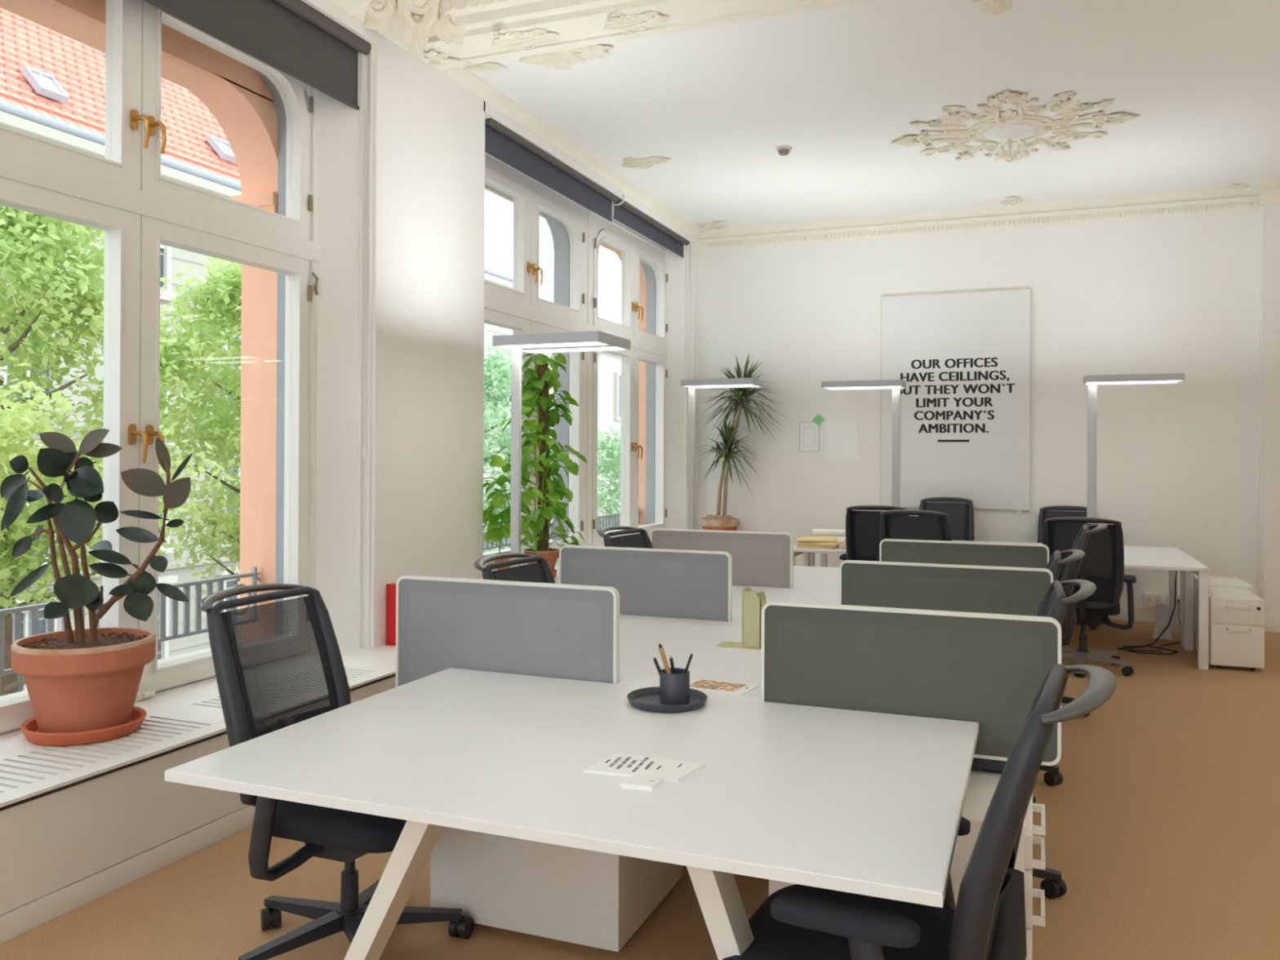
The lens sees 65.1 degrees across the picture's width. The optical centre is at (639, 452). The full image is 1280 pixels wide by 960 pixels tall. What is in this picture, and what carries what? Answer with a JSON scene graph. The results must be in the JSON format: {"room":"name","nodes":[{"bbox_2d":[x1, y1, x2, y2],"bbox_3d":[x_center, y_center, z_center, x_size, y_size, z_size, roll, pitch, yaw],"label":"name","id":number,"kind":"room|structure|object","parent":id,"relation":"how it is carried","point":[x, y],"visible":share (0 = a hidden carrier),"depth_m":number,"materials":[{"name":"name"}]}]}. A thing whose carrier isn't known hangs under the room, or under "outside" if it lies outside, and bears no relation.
{"room":"open-plan office","nodes":[
{"label":"open-plan office","id":0,"kind":"room"},
{"bbox_2d":[0,0,646,700],"bbox_3d":[-1.618,0.783,6.760,0.398,10.500,16.600,0,0,22],"label":"wall","id":1,"kind":"structure","parent":0,"point":[233,91],"depth_m":5.48,"materials":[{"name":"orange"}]},
{"bbox_2d":[0,566,260,675],"bbox_3d":[-2.961,0.766,3.294,0.036,0.300,4.765,0,0,22],"label":"railing","id":2,"kind":"object","parent":1,"relation":"attached to","point":[33,609],"visible":0.39,"depth_m":4.95,"materials":[{"name":"grey metal"}]},
{"bbox_2d":[482,507,640,550],"bbox_3d":[-0.754,0.685,8.895,0.036,0.184,4.125,0,0,22],"label":"railing","id":3,"kind":"object","parent":1,"relation":"attached to","point":[599,518],"visible":0.26,"depth_m":9.80,"materials":[{"name":"grey metal"}]},
{"bbox_2d":[300,0,698,648],"bbox_3d":[-1.860,-0.754,5.084,0.367,4.560,13.290,0,0,22],"label":"wall","id":4,"kind":"structure","parent":0,"point":[428,211],"depth_m":5.91,"materials":[{"name":"paint"}]},
{"bbox_2d":[0,0,319,735],"bbox_3d":[-2.707,-0.519,3.224,0.237,3.369,4.930,0,0,22],"label":"window","id":5,"kind":"structure","parent":4,"relation":"in","point":[124,194],"depth_m":4.46,"materials":[{"name":"white paint"}]},
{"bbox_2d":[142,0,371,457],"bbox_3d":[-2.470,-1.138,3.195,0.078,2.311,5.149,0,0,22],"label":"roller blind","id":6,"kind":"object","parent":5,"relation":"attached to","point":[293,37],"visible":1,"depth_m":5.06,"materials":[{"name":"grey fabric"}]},
{"bbox_2d":[0,644,395,944],"bbox_3d":[-2.161,1.300,3.543,0.710,0.441,6.220,0,0,22],"label":"window sill","id":7,"kind":"structure","parent":4,"relation":"attached to","point":[79,824],"depth_m":3.53,"materials":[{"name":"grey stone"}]},
{"bbox_2d":[0,428,192,746],"bbox_3d":[-2.098,0.495,3.880,0.657,1.171,0.486,0,0,-30],"label":"rubber plant","id":8,"kind":"object","parent":7,"relation":"on","point":[82,684],"visible":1,"depth_m":3.81,"materials":[{"name":"green plant"}]},
{"bbox_2d":[386,582,396,645],"bbox_3d":[-1.355,0.917,5.652,0.152,0.345,0.049,0,0,22],"label":"book","id":9,"kind":"object","parent":7,"relation":"on","point":[390,588],"visible":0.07,"depth_m":5.64,"materials":[{"name":"red paper"}]},
{"bbox_2d":[328,0,405,48],"bbox_3d":[-2.579,-2.605,2.265,0.390,0.502,7.500,0,0,22],"label":"trim","id":10,"kind":"structure","parent":4,"relation":"attached to","point":[357,8],"depth_m":5.39,"materials":[{"name":"paint"}]},
{"bbox_2d":[364,0,466,56],"bbox_3d":[-1.217,-2.475,5.494,1.008,0.523,0.265,0,0,-23],"label":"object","id":11,"kind":"object","parent":4,"relation":"attached to","point":[387,15],"visible":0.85,"depth_m":5.52,"materials":[{"name":"paint"}]},
{"bbox_2d":[424,49,473,68],"bbox_3d":[-1.162,-2.341,5.983,0.316,0.044,0.186,0,0,-42],"label":"ornament","id":12,"kind":"object","parent":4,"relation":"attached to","point":[435,59],"visible":1,"depth_m":5.96,"materials":[{"name":"paint"}]},
{"bbox_2d":[482,560,559,583],"bbox_3d":[-0.147,1.225,8.656,0.710,0.640,4.770,0,0,22],"label":"trim","id":13,"kind":"structure","parent":4,"relation":"attached to","point":[557,565],"depth_m":7.46,"materials":[{"name":"grey"}]},
{"bbox_2d":[481,352,586,577],"bbox_3d":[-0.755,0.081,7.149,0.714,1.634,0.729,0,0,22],"label":"climbing plant","id":14,"kind":"object","parent":13,"relation":"on","point":[543,379],"visible":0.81,"depth_m":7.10,"materials":[{"name":"green plant"}]},
{"bbox_3d":[0.837,0.906,10.522,0.280,0.020,0.280,0,0,22],"label":"plant stand","id":15,"kind":"object","parent":13,"relation":"on","visible":0},
{"bbox_2d":[694,350,784,530],"bbox_3d":[0.971,-0.094,10.333,1.127,1.979,0.742,0,0,22],"label":"plant","id":16,"kind":"object","parent":15,"relation":"on","point":[717,522],"visible":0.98,"depth_m":10.41,"materials":[{"name":"green plant"}]},
{"bbox_2d":[355,43,692,648],"bbox_3d":[-0.508,-0.378,8.163,0.075,3.840,5.626,0,0,22],"label":"trim","id":17,"kind":"structure","parent":4,"relation":"attached to","point":[362,56],"depth_m":5.56,"materials":[{"name":"white paint"}]},
{"bbox_2d":[491,27,559,53],"bbox_3d":[-0.650,-2.337,5.687,0.375,0.037,0.348,0,0,-12],"label":"ornament","id":18,"kind":"object","parent":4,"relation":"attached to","point":[514,41],"visible":1,"depth_m":5.65,"materials":[{"name":"paint"}]},
{"bbox_2d":[437,66,703,239],"bbox_3d":[-0.271,-2.370,8.523,0.098,0.092,5.140,0,0,22],"label":"trim","id":19,"kind":"structure","parent":4,"relation":"attached to","point":[464,77],"depth_m":7.61,"materials":[{"name":"paint"}]},
{"bbox_2d":[482,152,667,571],"bbox_3d":[-0.547,-0.616,8.828,0.327,3.120,4.460,0,0,22],"label":"window","id":20,"kind":"structure","parent":4,"relation":"in","point":[577,233],"depth_m":8.77,"materials":[{"name":"white paint"}]},
{"bbox_2d":[484,118,624,222],"bbox_3d":[-0.606,-2.180,7.860,0.120,0.261,2.285,0,0,22],"label":"roller blind","id":21,"kind":"object","parent":20,"relation":"attached to","point":[501,143],"visible":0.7,"depth_m":7.67,"materials":[{"name":"grey"}]},
{"bbox_2d":[613,199,689,257],"bbox_3d":[0.145,-2.185,9.823,0.078,0.201,1.919,0,0,22],"label":"roller blind","id":22,"kind":"object","parent":20,"relation":"attached to","point":[626,214],"visible":0.89,"depth_m":9.71,"materials":[{"name":"grey"}]},
{"bbox_2d":[604,10,669,34],"bbox_3d":[-0.019,-2.335,5.448,0.332,0.037,0.309,0,0,-12],"label":"ornament","id":23,"kind":"object","parent":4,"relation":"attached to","point":[628,24],"visible":1,"depth_m":5.42,"materials":[{"name":"paint"}]},
{"bbox_2d":[404,0,874,70],"bbox_3d":[2.118,-2.667,4.397,7.700,0.699,0.790,0,0,22],"label":"trim","id":24,"kind":"structure","parent":4,"relation":"attached to","point":[578,23],"depth_m":5.46,"materials":[{"name":"paint"}]},
{"bbox_2d":[0,619,1279,959],"bbox_3d":[1.521,1.639,3.740,8.300,0.200,13.290,0,0,22],"label":"floor","id":25,"kind":"structure","parent":0,"point":[1162,836],"depth_m":3.63,"materials":[{"name":"beige carpet"}]},
{"bbox_2d":[198,583,473,959],"bbox_3d":[-0.948,0.980,3.110,0.767,1.090,0.693,0,0,22],"label":"office chair","id":26,"kind":"object","parent":25,"relation":"on","point":[277,665],"visible":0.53,"depth_m":3.06,"materials":[{"name":"grey plastic"}]},
{"bbox_2d":[474,552,555,583],"bbox_3d":[-0.293,0.986,4.185,0.767,1.090,0.693,0,0,24],"label":"office chair","id":27,"kind":"object","parent":25,"relation":"on","point":[540,571],"visible":0.17,"depth_m":4.32,"materials":[{"name":"grey plastic"}]},
{"bbox_2d":[430,826,683,951],"bbox_3d":[-0.277,1.241,3.405,0.697,0.575,0.599,0,0,22],"label":"base cabinet","id":28,"kind":"object","parent":25,"relation":"on","point":[594,899],"visible":0.25,"depth_m":3.12,"materials":[{"name":"white"}]},
{"bbox_2d":[492,330,631,567],"bbox_3d":[-0.446,0.442,5.720,0.650,2.187,0.460,0,0,22],"label":"floor lamp","id":29,"kind":"object","parent":25,"relation":"on","point":[579,341],"visible":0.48,"depth_m":5.74,"materials":[{"name":"silver metal"}]},
{"bbox_2d":[164,667,978,959],"bbox_3d":[-0.080,1.168,2.759,1.860,0.740,1.306,0,0,22],"label":"desk","id":30,"kind":"object","parent":25,"relation":"on","point":[861,802],"visible":0.96,"depth_m":2.45,"materials":[{"name":"white laminate"}]},
{"bbox_2d":[619,775,663,791],"bbox_3d":[0.004,0.791,2.395,0.086,0.011,0.069,0,0,22],"label":"card stack","id":31,"kind":"object","parent":30,"relation":"on","point":[633,782],"visible":1,"depth_m":2.38,"materials":[{"name":"white paper"}]},
{"bbox_2d":[583,752,705,782],"bbox_3d":[0.013,0.794,2.519,0.266,0.008,0.164,0,0,22],"label":"stack","id":32,"kind":"object","parent":30,"relation":"on","point":[619,764],"visible":1,"depth_m":2.51,"materials":[{"name":"white paper"}]},
{"bbox_2d":[626,686,707,712],"bbox_3d":[0.086,0.786,3.181,0.256,0.027,0.256,0,0,22],"label":"tray","id":33,"kind":"object","parent":30,"relation":"on","point":[647,699],"visible":0.75,"depth_m":3.17,"materials":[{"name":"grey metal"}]},
{"bbox_2d":[659,667,689,705],"bbox_3d":[0.110,0.744,3.178,0.096,0.100,0.096,0,0,22],"label":"pen cup","id":34,"kind":"object","parent":33,"relation":"in","point":[674,689],"visible":0.96,"depth_m":3.14,"materials":[{"name":"grey metal"}]},
{"bbox_2d":[653,657,662,675],"bbox_3d":[0.073,0.718,3.170,0.069,0.132,0.011,0,0,23],"label":"pen","id":35,"kind":"object","parent":34,"relation":"in","point":[655,661],"visible":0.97,"depth_m":3.17,"materials":[{"name":"black"}]},
{"bbox_2d":[658,643,671,674],"bbox_3d":[0.091,0.697,3.177,0.070,0.175,0.015,0,0,26],"label":"pencil","id":36,"kind":"object","parent":34,"relation":"in","point":[664,660],"visible":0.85,"depth_m":3.18,"materials":[{"name":"brown wood"}]},
{"bbox_2d":[669,654,675,674],"bbox_3d":[0.110,0.715,3.192,0.033,0.136,0.011,0,0,7],"label":"pen","id":37,"kind":"object","parent":34,"relation":"in","point":[671,660],"visible":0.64,"depth_m":3.19,"materials":[{"name":"black"}]},
{"bbox_2d":[684,653,693,673],"bbox_3d":[0.139,0.712,3.181,0.059,0.143,0.009,0,0,-12],"label":"pen","id":38,"kind":"object","parent":34,"relation":"in","point":[691,655],"visible":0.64,"depth_m":3.18,"materials":[{"name":"black"}]},
{"bbox_2d":[760,600,1061,771],"bbox_3d":[0.811,0.712,3.081,0.892,0.458,0.040,0,0,22],"label":"screen","id":39,"kind":"object","parent":30,"relation":"attached to","point":[988,670],"visible":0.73,"depth_m":3.05,"materials":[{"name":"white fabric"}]},
{"bbox_2d":[597,525,653,548],"bbox_3d":[0.146,0.993,5.870,0.767,1.090,0.693,0,0,28],"label":"office chair","id":40,"kind":"object","parent":25,"relation":"on","point":[642,540],"visible":0.21,"depth_m":6.01,"materials":[{"name":"grey plastic"}]},
{"bbox_2d":[617,613,761,697],"bbox_3d":[0.414,1.174,4.014,1.860,0.740,1.408,0,0,22],"label":"desk","id":41,"kind":"object","parent":25,"relation":"on","point":[640,636],"visible":0.23,"depth_m":4.03,"materials":[{"name":"white laminate"}]},
{"bbox_2d":[395,575,619,687],"bbox_3d":[-0.499,0.709,3.651,0.906,0.476,0.040,0,0,22],"label":"screen","id":42,"kind":"object","parent":41,"relation":"attached to","point":[532,628],"visible":0.59,"depth_m":3.63,"materials":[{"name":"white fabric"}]},
{"bbox_2d":[689,678,759,695],"bbox_3d":[0.277,0.800,3.418,0.220,0.004,0.146,0,0,28],"label":"postcard","id":43,"kind":"object","parent":41,"relation":"on","point":[735,688],"visible":0.9,"depth_m":3.40,"materials":[{"name":"white paper"}]},
{"bbox_2d":[689,679,746,692],"bbox_3d":[0.263,0.798,3.427,0.176,0.001,0.117,0,0,28],"label":"picture","id":44,"kind":"object","parent":43,"relation":"on","point":[708,685],"depth_m":3.42},
{"bbox_2d":[715,586,766,649],"bbox_3d":[0.420,0.684,4.163,0.185,0.240,0.110,0,0,22],"label":"bookend","id":45,"kind":"object","parent":41,"relation":"on","point":[753,602],"visible":0.86,"depth_m":4.11,"materials":[{"name":"beige"}]},
{"bbox_2d":[839,560,1053,616],"bbox_3d":[1.317,0.718,4.365,0.892,0.458,0.040,0,0,22],"label":"screen","id":46,"kind":"object","parent":41,"relation":"attached to","point":[1006,590],"visible":0.53,"depth_m":4.35,"materials":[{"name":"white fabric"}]},
{"bbox_2d":[680,377,763,529],"bbox_3d":[0.718,0.457,8.851,0.660,2.187,0.360,0,0,22],"label":"floor lamp","id":47,"kind":"object","parent":25,"relation":"on","point":[691,384],"visible":0.52,"depth_m":8.90,"materials":[{"name":"silver metal"}]},
{"bbox_2d":[731,585,839,622],"bbox_3d":[0.905,1.180,5.261,1.860,0.740,1.328,0,0,22],"label":"desk","id":48,"kind":"object","parent":25,"relation":"on","point":[784,594],"visible":0.13,"depth_m":5.64,"materials":[{"name":"white laminate"}]},
{"bbox_2d":[559,545,732,622],"bbox_3d":[0.014,0.715,4.953,0.906,0.476,0.040,0,0,22],"label":"screen","id":49,"kind":"object","parent":48,"relation":"attached to","point":[695,584],"visible":0.52,"depth_m":4.91,"materials":[{"name":"white fabric"}]},
{"bbox_2d":[879,538,1048,568],"bbox_3d":[1.779,0.724,5.537,0.892,0.458,0.040,0,0,22],"label":"screen","id":50,"kind":"object","parent":48,"relation":"attached to","point":[917,551],"visible":0.41,"depth_m":5.52,"materials":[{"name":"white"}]},
{"bbox_2d":[792,565,839,591],"bbox_3d":[1.361,1.186,6.417,1.860,0.740,1.292,0,0,22],"label":"desk","id":51,"kind":"object","parent":25,"relation":"on","point":[820,578],"visible":0.16,"depth_m":6.47,"materials":[{"name":"white laminate"}]},
{"bbox_2d":[649,528,793,588],"bbox_3d":[0.491,0.721,6.163,0.906,0.476,0.040,0,0,22],"label":"screen","id":52,"kind":"object","parent":51,"relation":"attached to","point":[759,558],"visible":0.43,"depth_m":6.08,"materials":[{"name":"white fabric"}]},
{"bbox_2d":[839,505,909,561],"bbox_3d":[1.983,0.988,8.249,0.693,1.134,0.767,0,0,22],"label":"office chair","id":53,"kind":"object","parent":25,"relation":"on","point":[862,527],"visible":0.29,"depth_m":8.08,"materials":[{"name":"grey plastic"}]},
{"bbox_2d":[792,535,986,567],"bbox_3d":[2.239,1.193,8.947,1.545,0.730,1.500,0,0,22],"label":"desk","id":54,"kind":"object","parent":25,"relation":"on","point":[808,554],"visible":0.02,"depth_m":9.10,"materials":[{"name":"white laminate"}]},
{"bbox_2d":[795,536,842,549],"bbox_3d":[1.540,0.780,8.653,0.388,0.086,0.274,0,0,22],"label":"pile","id":55,"kind":"object","parent":54,"relation":"on","point":[806,542],"visible":1,"depth_m":8.56,"materials":[{"name":"paper"}]},
{"bbox_2d":[812,528,845,536],"bbox_3d":[1.656,0.702,8.738,0.300,0.056,0.055,0,0,22],"label":"paper roll","id":56,"kind":"object","parent":55,"relation":"on","point":[815,531],"visible":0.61,"depth_m":8.72,"materials":[{"name":"white"}]},
{"bbox_2d":[840,538,845,549],"bbox_3d":[1.824,0.762,8.481,0.257,0.125,0.178,0,0,22],"label":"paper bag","id":57,"kind":"object","parent":54,"relation":"on","point":[842,545],"visible":0.12,"depth_m":8.47,"materials":[{"name":"paper"}]},
{"bbox_2d":[821,379,906,506],"bbox_3d":[2.004,0.098,8.980,0.700,1.457,0.340,0,0,22],"label":"desk lamp","id":58,"kind":"object","parent":54,"relation":"on","point":[895,384],"visible":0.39,"depth_m":8.82,"materials":[{"name":"silver metal"}]},
{"bbox_2d":[768,770,1045,959],"bbox_3d":[0.773,1.245,2.876,0.722,0.575,0.434,0,0,22],"label":"base cabinet","id":59,"kind":"object","parent":25,"relation":"on","point":[981,787],"visible":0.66,"depth_m":2.64,"materials":[{"name":"white"}]},
{"bbox_2d":[880,509,951,542],"bbox_3d":[2.113,0.986,7.586,0.693,1.134,0.767,0,0,24],"label":"office chair","id":60,"kind":"object","parent":25,"relation":"on","point":[898,527],"visible":0.18,"depth_m":7.35,"materials":[{"name":"grey plastic"}]},
{"bbox_2d":[722,663,1116,959],"bbox_3d":[0.580,0.984,2.115,0.767,1.090,0.693,0,0,27],"label":"office chair","id":61,"kind":"object","parent":25,"relation":"on","point":[987,921],"visible":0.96,"depth_m":1.88,"materials":[{"name":"grey plastic"}]},
{"bbox_2d":[918,497,973,541],"bbox_3d":[2.890,1.001,9.512,0.693,1.123,0.767,0,0,22],"label":"office chair","id":62,"kind":"object","parent":25,"relation":"on","point":[961,517],"visible":0.19,"depth_m":9.69,"materials":[{"name":"grey plastic"}]},
{"bbox_2d":[970,579,1096,898],"bbox_3d":[1.199,0.991,3.561,0.767,1.090,0.693,0,0,20],"label":"office chair","id":63,"kind":"object","parent":25,"relation":"on","point":[1054,604],"visible":0.21,"depth_m":3.44,"materials":[{"name":"grey plastic"}]},
{"bbox_2d":[1040,549,1084,786],"bbox_3d":[1.688,0.997,4.749,0.767,1.090,0.693,0,0,23],"label":"office chair","id":64,"kind":"object","parent":25,"relation":"on","point":[1053,776],"visible":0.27,"depth_m":4.62,"materials":[{"name":"grey plastic"}]},
{"bbox_2d":[1037,506,1110,630],"bbox_3d":[3.951,1.038,9.233,0.693,1.057,0.767,0,0,22],"label":"office chair","id":65,"kind":"object","parent":25,"relation":"on","point":[1043,515],"visible":0.16,"depth_m":9.49,"materials":[{"name":"grey plastic"}]},
{"bbox_2d":[1060,523,1107,716],"bbox_3d":[2.369,0.983,5.985,0.767,1.134,0.693,0,0,23],"label":"office chair","id":66,"kind":"object","parent":25,"relation":"on","point":[1071,571],"visible":0.25,"depth_m":5.72,"materials":[{"name":"grey plastic"}]},
{"bbox_2d":[1042,516,1136,677],"bbox_3d":[3.156,1.001,7.154,0.693,1.112,0.767,0,0,25],"label":"office chair","id":67,"kind":"object","parent":25,"relation":"on","point":[1102,564],"visible":0.62,"depth_m":6.96,"materials":[{"name":"grey plastic"}]},
{"bbox_2d":[988,541,1208,669],"bbox_3d":[3.666,1.197,8.272,1.565,0.730,1.750,0,0,22],"label":"desk","id":68,"kind":"object","parent":25,"relation":"on","point":[1172,559],"visible":0.5,"depth_m":7.88,"materials":[{"name":"white laminate"}]},
{"bbox_2d":[1083,373,1184,524],"bbox_3d":[4.018,0.105,8.187,0.720,1.457,0.340,0,0,22],"label":"desk lamp","id":69,"kind":"object","parent":68,"relation":"on","point":[1091,381],"visible":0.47,"depth_m":8.23,"materials":[{"name":"silver metal"}]},
{"bbox_2d":[1117,570,1180,654],"bbox_3d":[4.448,1.212,8.357,0.383,0.696,1.726,0,0,43],"label":"power cable","id":70,"kind":"object","parent":25,"relation":"on","point":[1124,647],"visible":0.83,"depth_m":7.97,"materials":[{"name":"black plastic"}]},
{"bbox_2d":[1151,603,1172,639],"bbox_3d":[4.388,1.421,8.422,0.150,0.290,0.075,0,0,22],"label":"spine","id":71,"kind":"object","parent":25,"relation":"on","point":[1162,615],"visible":0.97,"depth_m":8.40,"materials":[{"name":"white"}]},
{"bbox_2d":[1193,575,1255,635],"bbox_3d":[4.750,1.311,8.168,0.344,0.513,0.752,0,0,22],"label":"base cabinet","id":72,"kind":"object","parent":25,"relation":"on","point":[1214,581],"visible":0.15,"depth_m":8.21,"materials":[{"name":"white"}]},
{"bbox_2d":[1195,586,1265,671],"bbox_3d":[4.381,1.307,7.453,0.341,0.513,0.752,0,0,22],"label":"base cabinet","id":73,"kind":"object","parent":25,"relation":"on","point":[1236,615],"visible":0.97,"depth_m":7.15,"materials":[{"name":"white"}]},
{"bbox_2d":[702,518,737,530],"bbox_3d":[0.837,0.798,10.522,0.410,0.195,0.410,0,0,21],"label":"plant pot","id":74,"kind":"object","parent":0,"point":[717,524],"depth_m":10.35,"materials":[{"name":"ceramic"}]},
{"bbox_2d":[463,0,1279,230],"bbox_3d":[2.934,-2.544,7.423,8.400,0.300,5.440,0,0,22],"label":"ceiling","id":75,"kind":"structure","parent":0,"point":[836,86],"depth_m":6.82,"materials":[{"name":"paint"}]},
{"bbox_2d":[466,62,507,72],"bbox_3d":[-0.987,-2.415,6.236,0.316,0.044,0.186,0,0,-42],"label":"ornament","id":76,"kind":"object","parent":75,"relation":"attached to","point":[490,66],"visible":0.62,"depth_m":6.25,"materials":[{"name":"paint"}]},
{"bbox_2d":[519,44,613,71],"bbox_3d":[-0.445,-2.408,6.076,0.546,0.039,0.511,0,0,-12],"label":"ornament","id":77,"kind":"object","parent":75,"relation":"attached to","point":[568,57],"visible":0.67,"depth_m":6.08,"materials":[{"name":"paint"}]},
{"bbox_2d":[621,155,671,169],"bbox_3d":[0.054,-2.400,8.311,0.396,0.037,0.368,0,0,-6],"label":"ornament","id":78,"kind":"object","parent":75,"relation":"attached to","point":[647,162],"visible":1,"depth_m":8.27,"materials":[{"name":"paint"}]},
{"bbox_2d":[696,220,728,230],"bbox_3d":[0.784,-2.390,10.563,0.368,0.037,0.364,0,0,22],"label":"ornament","id":79,"kind":"object","parent":75,"relation":"attached to","point":[716,224],"visible":1,"depth_m":10.55,"materials":[{"name":"paint"}]},
{"bbox_2d":[775,145,791,155],"bbox_3d":[1.135,-2.372,7.905,0.124,0.058,0.124,0,0,22],"label":"smoke detector","id":80,"kind":"object","parent":75,"relation":"attached to","point":[784,150],"visible":1,"depth_m":7.87,"materials":[{"name":"beige plastic"}]},
{"bbox_2d":[969,0,1013,15],"bbox_3d":[1.886,-2.402,5.342,0.259,0.037,0.301,0,0,-5],"label":"ornament","id":81,"kind":"object","parent":75,"relation":"attached to","point":[996,7],"visible":1,"depth_m":5.38,"materials":[{"name":"paint"}]},
{"bbox_2d":[1000,195,1026,204],"bbox_3d":[3.537,-2.381,9.475,0.241,0.037,0.278,0,0,-5],"label":"ornament","id":82,"kind":"object","parent":75,"relation":"attached to","point":[1013,200],"visible":1,"depth_m":9.47,"materials":[{"name":"paint"}]},
{"bbox_2d":[890,89,1138,162],"bbox_3d":[2.739,-2.279,7.423,1.546,0.273,1.546,0,0,-23],"label":"rosette","id":83,"kind":"object","parent":75,"relation":"attached to","point":[1009,129],"visible":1,"depth_m":7.32,"materials":[{"name":"paint"}]},
{"bbox_2d":[1221,182,1249,189],"bbox_3d":[5.327,-2.375,8.957,0.226,0.037,0.221,0,0,22],"label":"ornament","id":84,"kind":"object","parent":75,"relation":"attached to","point":[1238,185],"visible":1,"depth_m":8.91,"materials":[{"name":"paint"}]},
{"bbox_2d":[697,203,1279,615],"bbox_3d":[3.827,-0.507,9.710,8.400,4.150,0.510,0,0,22],"label":"wall","id":85,"kind":"structure","parent":0,"point":[1178,465],"depth_m":9.54,"materials":[{"name":"paint"}]},
{"bbox_2d":[799,422,819,451],"bbox_3d":[1.770,-0.160,10.465,0.210,0.310,0.011,0,0,22],"label":"notice","id":86,"kind":"object","parent":85,"relation":"attached to","point":[809,432],"visible":1,"depth_m":10.46,"materials":[{"name":"white paper"}]},
{"bbox_2d":[812,414,824,425],"bbox_3d":[1.856,-0.335,10.423,0.132,0.116,0.003,0,0,22],"label":"sticky note","id":87,"kind":"object","parent":85,"relation":"attached to","point":[818,420],"visible":1,"depth_m":10.42,"materials":[{"name":"green"}]},
{"bbox_2d":[825,421,857,459],"bbox_3d":[2.082,-0.119,10.344,0.330,0.390,0.007,0,0,22],"label":"sheet","id":88,"kind":"object","parent":85,"relation":"attached to","point":[841,437],"visible":1,"depth_m":10.34,"materials":[{"name":"white paper"}]},
{"bbox_2d":[880,288,1031,513],"bbox_3d":[3.105,-0.497,9.918,1.416,2.169,0.048,0,0,22],"label":"poster","id":89,"kind":"object","parent":85,"relation":"attached to","point":[963,358],"visible":0.95,"depth_m":9.88,"materials":[{"name":"white paper"}]},
{"bbox_2d":[697,177,1279,251],"bbox_3d":[3.472,-2.285,9.655,6.193,0.218,0.330,0,0,22],"label":"trim","id":90,"kind":"structure","parent":85,"relation":"attached to","point":[1211,201],"depth_m":9.75,"materials":[{"name":"paint"}]},
{"bbox_2d":[1143,592,1162,608],"bbox_3d":[4.739,1.371,9.260,0.150,0.130,0.059,0,0,22],"label":"wall socket","id":91,"kind":"object","parent":85,"relation":"attached to","point":[1150,599],"visible":0.91,"depth_m":9.24,"materials":[{"name":"beige plastic"}]},
{"bbox_2d":[1146,596,1151,601],"bbox_3d":[4.697,1.360,9.247,0.044,0.044,0.005,0,0,21],"label":"outlet","id":92,"kind":"object","parent":91,"relation":"attached to","point":[1148,598],"depth_m":9.24,"materials":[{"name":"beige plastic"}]},
{"bbox_2d":[1155,597,1159,602],"bbox_3d":[4.762,1.361,9.222,0.044,0.044,0.005,0,0,21],"label":"outlet","id":93,"kind":"object","parent":91,"relation":"attached to","point":[1157,599],"depth_m":9.22,"materials":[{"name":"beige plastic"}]},
{"bbox_2d":[1167,593,1180,608],"bbox_3d":[4.913,1.371,9.168,0.150,0.130,0.103,0,0,22],"label":"wall socket","id":94,"kind":"object","parent":85,"relation":"attached to","point":[1179,595],"visible":0.26,"depth_m":9.16,"materials":[{"name":"beige plastic"}]},
{"bbox_2d":[1107,603,1279,632],"bbox_3d":[3.464,1.491,9.684,6.183,0.150,0.248,0,0,22],"label":"baseboard","id":95,"kind":"structure","parent":85,"relation":"attached to","point":[1272,622],"depth_m":9.29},
{"bbox_2d":[1259,204,1264,599],"bbox_3d":[5.473,-0.372,8.809,0.033,3.590,0.033,0,0,44],"label":"trim","id":96,"kind":"structure","parent":85,"relation":"attached to","point":[1262,207],"depth_m":8.80,"materials":[{"name":"white paint"}]},
{"label":"outside","id":97,"kind":"structure","parent":0,"visible":0},
{"bbox_3d":[-11.522,6.240,58.249,55.900,0.200,180.000,0,0,22],"label":"ground","id":98,"kind":"structure","parent":97,"visible":0},
{"bbox_2d":[0,205,235,696],"bbox_3d":[-6.682,1.393,10.522,4.341,9.261,4.483,0,0,-35],"label":"street tree","id":99,"kind":"object","parent":98,"relation":"on","point":[21,261],"visible":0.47,"depth_m":10.45,"materials":[{"name":"green plant"}]},
{"bbox_2d":[100,257,241,594],"bbox_3d":[-5.382,1.518,14.543,4.354,9.047,4.279,0,0,-4],"label":"street tree","id":100,"kind":"object","parent":98,"relation":"on","point":[228,436],"visible":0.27,"depth_m":13.46,"materials":[{"name":"green plant"}]},
{"bbox_2d":[0,7,512,692],"bbox_3d":[-19.138,-2.455,18.622,12.720,16.878,48.600,0,0,22],"label":"apartment building","id":101,"kind":"structure","parent":98,"relation":"on","point":[52,83],"depth_m":23.35,"materials":[{"name":"stone"}]},
{"bbox_2d":[482,342,552,552],"bbox_3d":[-3.540,1.780,21.387,4.004,8.584,3.666,0,0,6],"label":"street tree","id":102,"kind":"object","parent":98,"relation":"on","point":[497,376],"visible":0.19,"depth_m":21.05,"materials":[{"name":"green plant"}]},
{"bbox_2d":[504,315,621,549],"bbox_3d":[1.567,-0.805,72.474,13.780,14.100,48.800,0,0,22],"label":"classical building","id":103,"kind":"structure","parent":98,"relation":"on","point":[609,366],"depth_m":49.08,"materials":[{"name":"beige"}]},
{"bbox_2d":[596,425,620,533],"bbox_3d":[-0.360,2.596,27.840,3.517,7.026,3.749,0,0,22],"label":"street tree","id":104,"kind":"object","parent":98,"relation":"on","point":[613,449],"visible":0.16,"depth_m":27.55,"materials":[{"name":"green plant"}]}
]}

